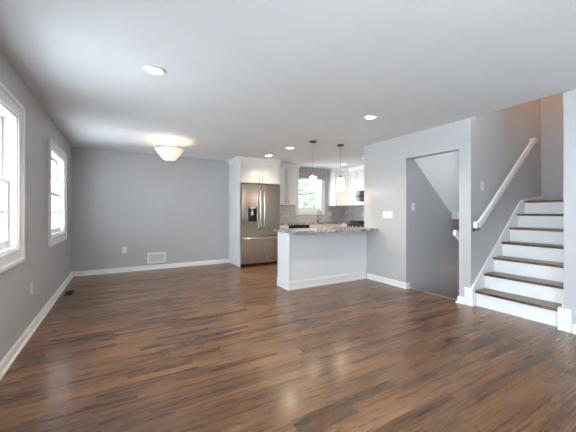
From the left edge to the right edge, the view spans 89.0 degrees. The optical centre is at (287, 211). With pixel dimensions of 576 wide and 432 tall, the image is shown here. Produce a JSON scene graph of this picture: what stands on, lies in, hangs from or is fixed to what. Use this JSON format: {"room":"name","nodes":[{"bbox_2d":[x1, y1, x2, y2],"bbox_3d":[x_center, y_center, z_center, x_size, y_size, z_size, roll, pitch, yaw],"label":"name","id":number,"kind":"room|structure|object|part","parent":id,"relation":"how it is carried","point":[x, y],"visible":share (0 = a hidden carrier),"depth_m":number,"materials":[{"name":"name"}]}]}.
{"room":"living room","nodes":[
{"label":"living room","id":0,"kind":"room"},
{"bbox_2d":[0,49,71,360],"bbox_3d":[-1.886,-0.005,1.607,0.150,2.390,8.670,0,0,-30],"label":"wall","id":1,"kind":"structure","parent":0,"point":[47,267],"depth_m":3.03,"materials":[{"name":"grey paint"}]},
{"bbox_2d":[0,81,24,272],"bbox_3d":[-2.090,-0.245,1.992,0.182,1.363,1.328,0,0,-30],"label":"window","id":2,"kind":"structure","parent":1,"relation":"in","point":[12,112],"depth_m":2.46,"materials":[{"name":"white paint"}]},
{"bbox_3d":[-2.127,-0.510,1.970,0.034,0.568,1.064,0,0,-30],"label":"sash","id":3,"kind":"part","parent":2,"relation":"part of","materials":[{"name":"white paint"}]},
{"bbox_3d":[-2.092,0.014,1.990,0.034,0.568,1.064,0,0,-30],"label":"sash","id":4,"kind":"part","parent":2,"relation":"part of","materials":[{"name":"white paint"}]},
{"bbox_2d":[30,282,32,294],"bbox_3d":[-2.550,0.760,2.916,0.009,0.120,0.075,0,0,-30],"label":"wall outlet","id":5,"kind":"object","parent":1,"relation":"attached to","point":[31,283],"visible":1,"depth_m":2.90,"materials":[{"name":"white plastic"}]},
{"bbox_2d":[48,137,66,246],"bbox_3d":[-3.320,-0.245,4.122,0.182,1.363,1.288,0,0,-30],"label":"window","id":6,"kind":"structure","parent":1,"relation":"in","point":[57,158],"depth_m":4.51,"materials":[{"name":"white paint"}]},
{"bbox_3d":[-3.357,-0.510,4.101,0.034,0.568,1.024,0,0,-30],"label":"sash","id":7,"kind":"part","parent":6,"relation":"part of","materials":[{"name":"white paint"}]},
{"bbox_3d":[-3.322,0.014,4.121,0.034,0.568,1.024,0,0,-30],"label":"sash","id":8,"kind":"part","parent":6,"relation":"part of","materials":[{"name":"white paint"}]},
{"bbox_2d":[0,259,228,379],"bbox_3d":[-0.521,1.145,2.395,3.003,0.090,8.670,0,0,-30],"label":"baseboard","id":9,"kind":"structure","parent":1,"relation":"attached to","point":[6,362],"depth_m":4.15,"materials":[{"name":"white paint"}]},
{"bbox_2d":[72,147,327,271],"bbox_3d":[-1.205,-0.005,7.093,6.815,2.390,0.150,0,0,-30],"label":"wall","id":10,"kind":"structure","parent":0,"point":[142,203],"depth_m":6.00,"materials":[{"name":"grey paint"}]},
{"bbox_2d":[122,247,126,252],"bbox_3d":[-3.250,0.753,5.820,0.075,0.120,0.009,0,0,-30],"label":"wall outlet","id":11,"kind":"object","parent":10,"relation":"attached to","point":[124,249],"visible":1,"depth_m":5.82,"materials":[{"name":"white plastic"}]},
{"bbox_2d":[147,252,165,263],"bbox_3d":[-2.740,0.955,6.113,0.358,0.223,0.012,0,0,-30],"label":"air vent","id":12,"kind":"object","parent":10,"relation":"in","point":[157,257],"visible":1,"depth_m":6.11,"materials":[{"name":"white metal"}]},
{"bbox_2d":[280,163,300,204],"bbox_3d":[-0.100,-0.686,7.419,0.754,1.023,0.381,0,0,-30],"label":"upper cabinet","id":13,"kind":"object","parent":10,"relation":"attached to","point":[289,173],"visible":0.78,"depth_m":7.33,"materials":[{"name":"white paint"}]},
{"bbox_3d":[-0.198,-0.636,7.196,0.354,0.916,0.022,0,0,-30],"label":"door","id":14,"kind":"part","parent":13,"relation":"part of","materials":[{"name":"white paint"}]},
{"bbox_3d":[-0.100,-1.141,7.419,0.754,0.113,0.381,0,0,-30],"label":"crown molding","id":15,"kind":"part","parent":13,"relation":"part of","materials":[{"name":"white paint"}]},
{"bbox_3d":[0.116,-0.636,7.377,0.354,0.916,0.022,0,0,-30],"label":"door","id":16,"kind":"part","parent":13,"relation":"part of","materials":[{"name":"white paint"}]},
{"bbox_2d":[295,179,324,214],"bbox_3d":[0.572,-0.480,8.100,0.978,1.114,0.182,0,0,-30],"label":"window","id":17,"kind":"structure","parent":10,"relation":"in","point":[320,183],"depth_m":8.23,"materials":[{"name":"white paint"}]},
{"bbox_3d":[0.550,-0.688,8.137,0.734,0.452,0.034,0,0,-30],"label":"sash","id":18,"kind":"part","parent":17,"relation":"part of","materials":[{"name":"white paint"}]},
{"bbox_3d":[0.570,-0.279,8.103,0.734,0.452,0.034,0,0,-30],"label":"sash","id":19,"kind":"part","parent":17,"relation":"part of","materials":[{"name":"clear glass"}]},
{"bbox_2d":[280,205,343,222],"bbox_3d":[0.567,0.053,8.023,2.513,0.453,0.009,0,0,-30],"label":"wall tile","id":20,"kind":"structure","parent":10,"relation":"attached to","point":[287,212],"depth_m":8.06,"materials":[{"name":"grey tile"}]},
{"bbox_2d":[299,168,326,180],"bbox_3d":[0.642,-1.015,7.988,0.980,0.300,0.075,0,0,-30],"label":"roman shade","id":21,"kind":"object","parent":10,"relation":"attached to","point":[303,173],"visible":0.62,"depth_m":7.96,"materials":[{"name":"beige fabric"}]},
{"bbox_2d":[326,168,349,205],"bbox_3d":[1.532,-0.686,8.204,0.658,1.022,0.658,0,0,-30],"label":"upper cabinet","id":22,"kind":"object","parent":10,"relation":"attached to","point":[335,198],"visible":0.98,"depth_m":8.03,"materials":[{"name":"white paint"}]},
{"bbox_3d":[1.532,-1.151,8.204,0.658,0.092,0.658,0,0,-30],"label":"crown molding","id":23,"kind":"part","parent":22,"relation":"part of","materials":[{"name":"white paint"}]},
{"bbox_3d":[1.479,-0.636,8.005,0.388,0.917,0.021,0,0,15],"label":"door","id":24,"kind":"part","parent":22,"relation":"part of","materials":[{"name":"white paint"}]},
{"bbox_2d":[0,263,575,431],"bbox_3d":[1.056,1.290,3.306,6.945,0.200,8.970,0,0,-30],"label":"floor","id":25,"kind":"structure","parent":0,"point":[223,347],"depth_m":2.30,"materials":[{"name":"brown wood"}]},
{"bbox_2d":[63,290,75,295],"bbox_3d":[-3.201,1.187,4.289,0.125,0.004,0.310,0,0,-30],"label":"floor vent","id":26,"kind":"object","parent":25,"relation":"in","point":[67,293],"visible":1,"depth_m":4.27,"materials":[{"name":"brown metal"}]},
{"bbox_2d":[64,291,73,295],"bbox_3d":[-3.201,1.188,4.289,0.089,0.004,0.274,0,0,-30],"label":"grille","id":27,"kind":"object","parent":26,"relation":"attached to","point":[67,293],"depth_m":4.26,"materials":[{"name":"brown metal"}]},
{"bbox_2d":[228,156,280,266],"bbox_3d":[-0.792,-0.004,6.825,1.032,2.388,0.723,0,0,-30],"label":"refrigerator surround","id":28,"kind":"object","parent":25,"relation":"on","point":[242,169],"visible":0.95,"depth_m":6.56,"materials":[{"name":"white paint"}]},
{"bbox_3d":[-1.205,0.043,6.607,0.020,2.295,0.688,0,0,-30],"label":"panel","id":29,"kind":"part","parent":28,"relation":"part of","materials":[{"name":"white paint"}]},
{"bbox_3d":[-0.823,-0.869,6.443,0.470,0.450,0.022,0,0,-30],"label":"door","id":30,"kind":"part","parent":28,"relation":"part of","materials":[{"name":"white paint"}]},
{"bbox_3d":[-0.792,-1.141,6.825,1.032,0.113,0.723,0,0,-30],"label":"crown molding","id":31,"kind":"part","parent":28,"relation":"part of","materials":[{"name":"white paint"}]},
{"bbox_3d":[-0.412,-0.869,6.680,0.470,0.450,0.022,0,0,-30],"label":"door","id":32,"kind":"part","parent":28,"relation":"part of","materials":[{"name":"white paint"}]},
{"bbox_2d":[240,184,279,266],"bbox_3d":[-0.740,0.284,6.774,0.936,1.788,0.768,0,0,-30],"label":"refrigerator","id":33,"kind":"object","parent":25,"relation":"on","point":[259,204],"visible":0.89,"depth_m":6.47,"materials":[{"name":"silver metal"}]},
{"bbox_3d":[-0.807,-0.043,6.419,0.465,1.135,0.065,0,0,-30],"label":"door","id":34,"kind":"part","parent":33,"relation":"part of","materials":[{"name":"silver metal"}]},
{"bbox_3d":[-0.785,0.048,6.420,0.200,0.315,0.054,0,0,-30],"label":"dispenser frame","id":35,"kind":"part","parent":33,"relation":"part of","materials":[{"name":"black plastic"}]},
{"bbox_3d":[-0.603,0.838,6.537,0.936,0.585,0.065,0,0,-30],"label":"freezer drawer","id":36,"kind":"part","parent":33,"relation":"part of","materials":[{"name":"silver metal"}]},
{"bbox_3d":[-0.611,-0.040,6.454,0.026,0.883,0.084,0,0,-30],"label":"handle","id":37,"kind":"part","parent":33,"relation":"part of","materials":[{"name":"silver metal"}]},
{"bbox_3d":[-0.570,0.578,6.480,0.861,0.026,0.074,0,0,-30],"label":"handle","id":38,"kind":"part","parent":33,"relation":"part of","materials":[{"name":"silver metal"}]},
{"bbox_3d":[-0.527,-0.040,6.502,0.026,0.883,0.084,0,0,-30],"label":"handle","id":39,"kind":"part","parent":33,"relation":"part of","materials":[{"name":"silver metal"}]},
{"bbox_3d":[-0.399,-0.043,6.654,0.465,1.135,0.065,0,0,-30],"label":"door","id":40,"kind":"part","parent":33,"relation":"part of","materials":[{"name":"silver metal"}]},
{"bbox_2d":[280,225,288,228],"bbox_3d":[-0.244,0.754,7.182,0.268,0.872,0.653,0,0,-30],"label":"base cabinet","id":41,"kind":"object","parent":25,"relation":"on","point":[281,226],"visible":0.15,"depth_m":6.95,"materials":[{"name":"white paint"}]},
{"bbox_2d":[288,225,308,228],"bbox_3d":[0.137,0.746,7.389,0.586,0.848,0.659,0,0,-30],"label":"dishwasher","id":42,"kind":"object","parent":25,"relation":"on","point":[290,226],"visible":0.16,"depth_m":7.12,"materials":[{"name":"black metal"}]},
{"bbox_2d":[277,231,366,290],"bbox_3d":[0.622,0.754,5.010,1.648,0.872,0.384,0,0,-30],"label":"base cabinet","id":43,"kind":"object","parent":25,"relation":"on","point":[311,259],"visible":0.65,"depth_m":4.76,"materials":[{"name":"grey paint"}]},
{"bbox_3d":[-0.075,0.754,4.631,0.022,0.872,0.344,0,0,-30],"label":"panel","id":44,"kind":"part","parent":43,"relation":"part of","materials":[{"name":"white paint"}]},
{"bbox_3d":[0.019,0.754,4.473,0.026,0.872,0.024,0,0,-30],"label":"corner trim","id":45,"kind":"part","parent":43,"relation":"part of","materials":[{"name":"white paint"}]},
{"bbox_3d":[0.609,1.125,5.003,1.618,0.130,0.384,0,0,-30],"label":"molding","id":46,"kind":"part","parent":43,"relation":"part of","materials":[{"name":"white paint"}]},
{"bbox_2d":[274,227,378,233],"bbox_3d":[0.661,0.298,4.914,1.678,0.037,0.690,0,0,-30],"label":"countertop","id":47,"kind":"structure","parent":43,"relation":"on","point":[324,229],"depth_m":4.69,"materials":[{"name":"grey stone"}]},
{"bbox_3d":[0.724,0.339,4.881,1.602,0.042,0.010,0,0,-30],"label":"trim","id":48,"kind":"part","parent":43,"relation":"part of","materials":[{"name":"white paint"}]},
{"bbox_2d":[309,224,340,227],"bbox_3d":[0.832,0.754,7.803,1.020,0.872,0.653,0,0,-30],"label":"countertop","id":49,"kind":"structure","parent":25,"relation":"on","point":[314,225],"depth_m":7.53,"materials":[{"name":"beige stone"}]},
{"bbox_2d":[280,222,346,224],"bbox_3d":[0.784,0.298,7.650,2.516,0.032,0.870,0,0,-30],"label":"countertop","id":50,"kind":"structure","parent":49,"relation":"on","point":[299,223],"depth_m":7.30,"materials":[{"name":"grey stone"}]},
{"bbox_3d":[0.752,0.407,7.432,0.502,0.168,0.022,0,0,-30],"label":"drawer","id":51,"kind":"part","parent":49,"relation":"part of","materials":[{"name":"white paint"}]},
{"bbox_3d":[1.193,0.407,7.687,0.502,0.168,0.022,0,0,-30],"label":"drawer","id":52,"kind":"part","parent":49,"relation":"part of","materials":[{"name":"white paint"}]},
{"bbox_2d":[347,221,363,226],"bbox_3d":[1.971,0.681,7.385,0.682,0.897,0.752,0,0,-30],"label":"range","id":53,"kind":"object","parent":25,"relation":"on","point":[351,223],"visible":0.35,"depth_m":7.32,"materials":[{"name":"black metal"}]},
{"bbox_3d":[1.727,0.360,7.244,0.045,0.149,0.752,0,0,-30],"label":"control panel","id":54,"kind":"part","parent":53,"relation":"part of","materials":[{"name":"black metal"}]},
{"bbox_2d":[464,196,571,332],"bbox_3d":[3.421,0.466,3.839,2.072,1.449,1.032,0,0,-30],"label":"staircase","id":55,"kind":"structure","parent":25,"relation":"on","point":[531,232],"depth_m":3.70,"materials":[{"name":"white paint"}]},
{"bbox_3d":[3.213,0.364,4.217,2.054,1.246,0.026,0,0,-30],"label":"cap molding","id":56,"kind":"part","parent":55,"relation":"part of","materials":[{"name":"white paint"}]},
{"bbox_2d":[0,0,575,169],"bbox_3d":[1.056,-1.300,3.306,6.945,0.200,8.970,0,0,-30],"label":"ceiling","id":57,"kind":"structure","parent":0,"point":[247,78],"depth_m":2.40,"materials":[{"name":"white paint"}]},
{"bbox_2d":[142,65,164,75],"bbox_3d":[-1.133,-1.194,2.476,0.180,0.011,0.180,0,0,-30],"label":"recessed light","id":58,"kind":"object","parent":57,"relation":"in","point":[150,69],"visible":1,"depth_m":2.47,"materials":[{"name":"white paint"}]},
{"bbox_2d":[153,140,183,162],"bbox_3d":[-2.012,-1.016,4.946,0.479,0.367,0.458,0,0,-30],"label":"flush ceiling light","id":59,"kind":"object","parent":57,"relation":"attached to","point":[169,153],"visible":1,"depth_m":4.84,"materials":[{"name":"white glass"}]},
{"bbox_3d":[-2.002,-0.963,4.952,0.456,0.181,0.456,0,0,-30],"label":"lamp shade","id":60,"kind":"part","parent":59,"relation":"part of","materials":[{"name":"white glass"}]},
{"bbox_2d":[309,140,316,188],"bbox_3d":[0.424,-0.793,4.973,0.128,0.811,0.128,0,0,-30],"label":"pendant light","id":61,"kind":"object","parent":57,"relation":"hanging from","point":[312,179],"visible":1,"depth_m":4.92,"materials":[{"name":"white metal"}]},
{"bbox_3d":[0.424,-0.497,4.973,0.126,0.219,0.126,0,0,-30],"label":"lamp shade","id":62,"kind":"part","parent":61,"relation":"part of","materials":[{"name":"white glass"}]},
{"bbox_2d":[337,144,343,190],"bbox_3d":[0.940,-0.793,5.248,0.128,0.811,0.128,0,0,-30],"label":"pendant light","id":63,"kind":"object","parent":57,"relation":"hanging from","point":[340,181],"visible":1,"depth_m":5.21,"materials":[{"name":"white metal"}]},
{"bbox_3d":[0.940,-0.497,5.248,0.126,0.219,0.126,0,0,-30],"label":"lamp shade","id":64,"kind":"part","parent":63,"relation":"part of","materials":[{"name":"white glass"}]},
{"bbox_2d":[363,115,377,119],"bbox_3d":[1.042,-1.194,3.701,0.180,0.011,0.180,0,0,-30],"label":"recessed light","id":65,"kind":"object","parent":57,"relation":"in","point":[368,117],"visible":1,"depth_m":3.70,"materials":[{"name":"white paint"}]},
{"bbox_2d":[411,159,458,299],"bbox_3d":[2.551,0.870,5.491,1.930,4.140,0.900,0,0,-30],"label":"wall","id":66,"kind":"structure","parent":0,"point":[434,247],"depth_m":4.88,"materials":[{"name":"grey paint"}]},
{"bbox_2d":[411,203,414,210],"bbox_3d":[1.984,-0.080,4.634,0.075,0.120,0.018,0,0,-30],"label":"light switch","id":67,"kind":"object","parent":66,"relation":"attached to","point":[412,204],"visible":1,"depth_m":4.63,"materials":[{"name":"white plastic"}]},
{"bbox_2d":[453,230,458,240],"bbox_3d":[2.796,0.789,4.222,1.280,1.098,0.096,0,0,-30],"label":"handrail","id":68,"kind":"object","parent":66,"relation":"attached to","point":[455,232],"visible":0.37,"depth_m":3.94,"materials":[{"name":"white paint"}]},
{"bbox_2d":[414,151,458,211],"bbox_3d":[2.591,-0.522,4.521,1.030,1.036,0.820,0,0,-30],"label":"ceiling","id":69,"kind":"structure","parent":0,"point":[441,170],"depth_m":4.60,"materials":[{"name":"white paint"}]},
{"bbox_2d":[452,212,458,218],"bbox_3d":[3.427,-0.025,5.004,0.900,0.290,0.820,0,0,-30],"label":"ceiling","id":70,"kind":"structure","parent":0,"point":[455,215],"depth_m":5.11,"materials":[{"name":"white paint"}]},
{"bbox_2d":[364,89,575,324],"bbox_3d":[2.921,-0.005,2.801,0.120,2.390,5.930,0,0,-30],"label":"wall","id":71,"kind":"structure","parent":0,"point":[387,163],"depth_m":4.33,"materials":[{"name":"grey paint"}]},
{"bbox_2d":[383,211,392,217],"bbox_3d":[1.659,0.042,4.856,0.010,0.101,0.187,0,0,-30],"label":"light switch","id":72,"kind":"object","parent":71,"relation":"attached to","point":[386,214],"visible":1,"depth_m":4.85,"materials":[{"name":"white plastic"}]},
{"bbox_2d":[366,273,410,288],"bbox_3d":[1.660,1.145,4.910,0.105,0.090,0.845,0,0,-30],"label":"baseboard","id":73,"kind":"structure","parent":71,"relation":"attached to","point":[396,283],"depth_m":4.82,"materials":[{"name":"white paint"}]},
{"bbox_2d":[455,296,463,304],"bbox_3d":[2.278,1.145,3.839,0.105,0.090,0.108,0,0,-30],"label":"baseboard","id":74,"kind":"structure","parent":71,"relation":"in","point":[460,299],"depth_m":3.82,"materials":[{"name":"white paint"}]},
{"bbox_2d":[572,324,575,334],"bbox_3d":[3.565,1.145,1.536,0.030,0.090,3.095,0,0,-30],"label":"baseboard","id":75,"kind":"structure","parent":71,"relation":"attached to","point":[573,325],"depth_m":2.86,"materials":[{"name":"white paint"}]},
{"bbox_2d":[471,99,540,278],"bbox_3d":[3.224,0.265,4.327,1.930,5.350,0.150,0,0,-30],"label":"wall","id":76,"kind":"structure","parent":0,"point":[502,135],"depth_m":4.13,"materials":[{"name":"grey paint"}]},
{"bbox_2d":[473,137,536,231],"bbox_3d":[3.058,-0.446,4.095,1.712,1.395,0.086,0,0,-30],"label":"handrail","id":77,"kind":"object","parent":76,"relation":"attached to","point":[478,224],"visible":1,"depth_m":3.98,"materials":[{"name":"white paint"}]},
{"bbox_2d":[541,93,563,282],"bbox_3d":[3.935,0.265,5.144,0.120,5.350,2.885,0,0,-30],"label":"wall","id":78,"kind":"structure","parent":0,"point":[552,107],"depth_m":4.62,"materials":[{"name":"grey paint"}]},
{"bbox_3d":[2.403,-0.005,7.507,0.150,2.390,2.740,0,0,-30],"label":"wall","id":79,"kind":"structure","parent":0,"visible":0},
{"bbox_2d":[348,167,355,205],"bbox_3d":[1.857,-0.686,7.914,0.381,1.023,0.266,0,0,-30],"label":"upper cabinet","id":80,"kind":"object","parent":79,"relation":"attached to","point":[352,171],"visible":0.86,"depth_m":7.85,"materials":[{"name":"white paint"}]},
{"bbox_3d":[1.857,-1.141,7.914,0.381,0.113,0.266,0,0,-30],"label":"crown molding","id":81,"kind":"part","parent":80,"relation":"part of","materials":[{"name":"white paint"}]},
{"bbox_2d":[344,206,363,221],"bbox_3d":[2.304,0.053,7.519,0.009,0.453,2.599,0,0,-30],"label":"tile","id":82,"kind":"structure","parent":79,"relation":"attached to","point":[351,213],"depth_m":8.29,"materials":[{"name":"grey tile"}]},
{"bbox_2d":[355,165,363,188],"bbox_3d":[2.115,-0.904,7.468,0.381,0.588,0.756,0,0,-30],"label":"upper cabinet","id":83,"kind":"object","parent":79,"relation":"attached to","point":[359,169],"visible":0.27,"depth_m":7.59,"materials":[{"name":"white paint"}]},
{"bbox_2d":[354,188,363,205],"bbox_3d":[2.084,-0.388,7.451,0.449,0.435,0.750,0,0,-30],"label":"microwave","id":84,"kind":"object","parent":83,"relation":"attached to","point":[358,193],"visible":0.28,"depth_m":7.55,"materials":[{"name":"silver metal"}]},
{"bbox_3d":[2.115,-1.141,7.468,0.381,0.113,0.756,0,0,-30],"label":"crown molding","id":85,"kind":"part","parent":83,"relation":"part of","materials":[{"name":"white paint"}]},
{"label":"outside","id":86,"kind":"structure","parent":0,"visible":0},
{"bbox_3d":[0.915,1.915,3.415,85.000,0.050,85.000,0,0,-30],"label":"ground","id":87,"kind":"structure","parent":86,"visible":0},
{"bbox_2d":[299,180,317,207],"bbox_3d":[0.863,-0.448,12.494,3.981,4.685,3.825,0,0,-30],"label":"tree","id":88,"kind":"object","parent":87,"relation":"on","point":[306,202],"visible":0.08,"depth_m":11.29,"materials":[{"name":"green plant"}]}
]}

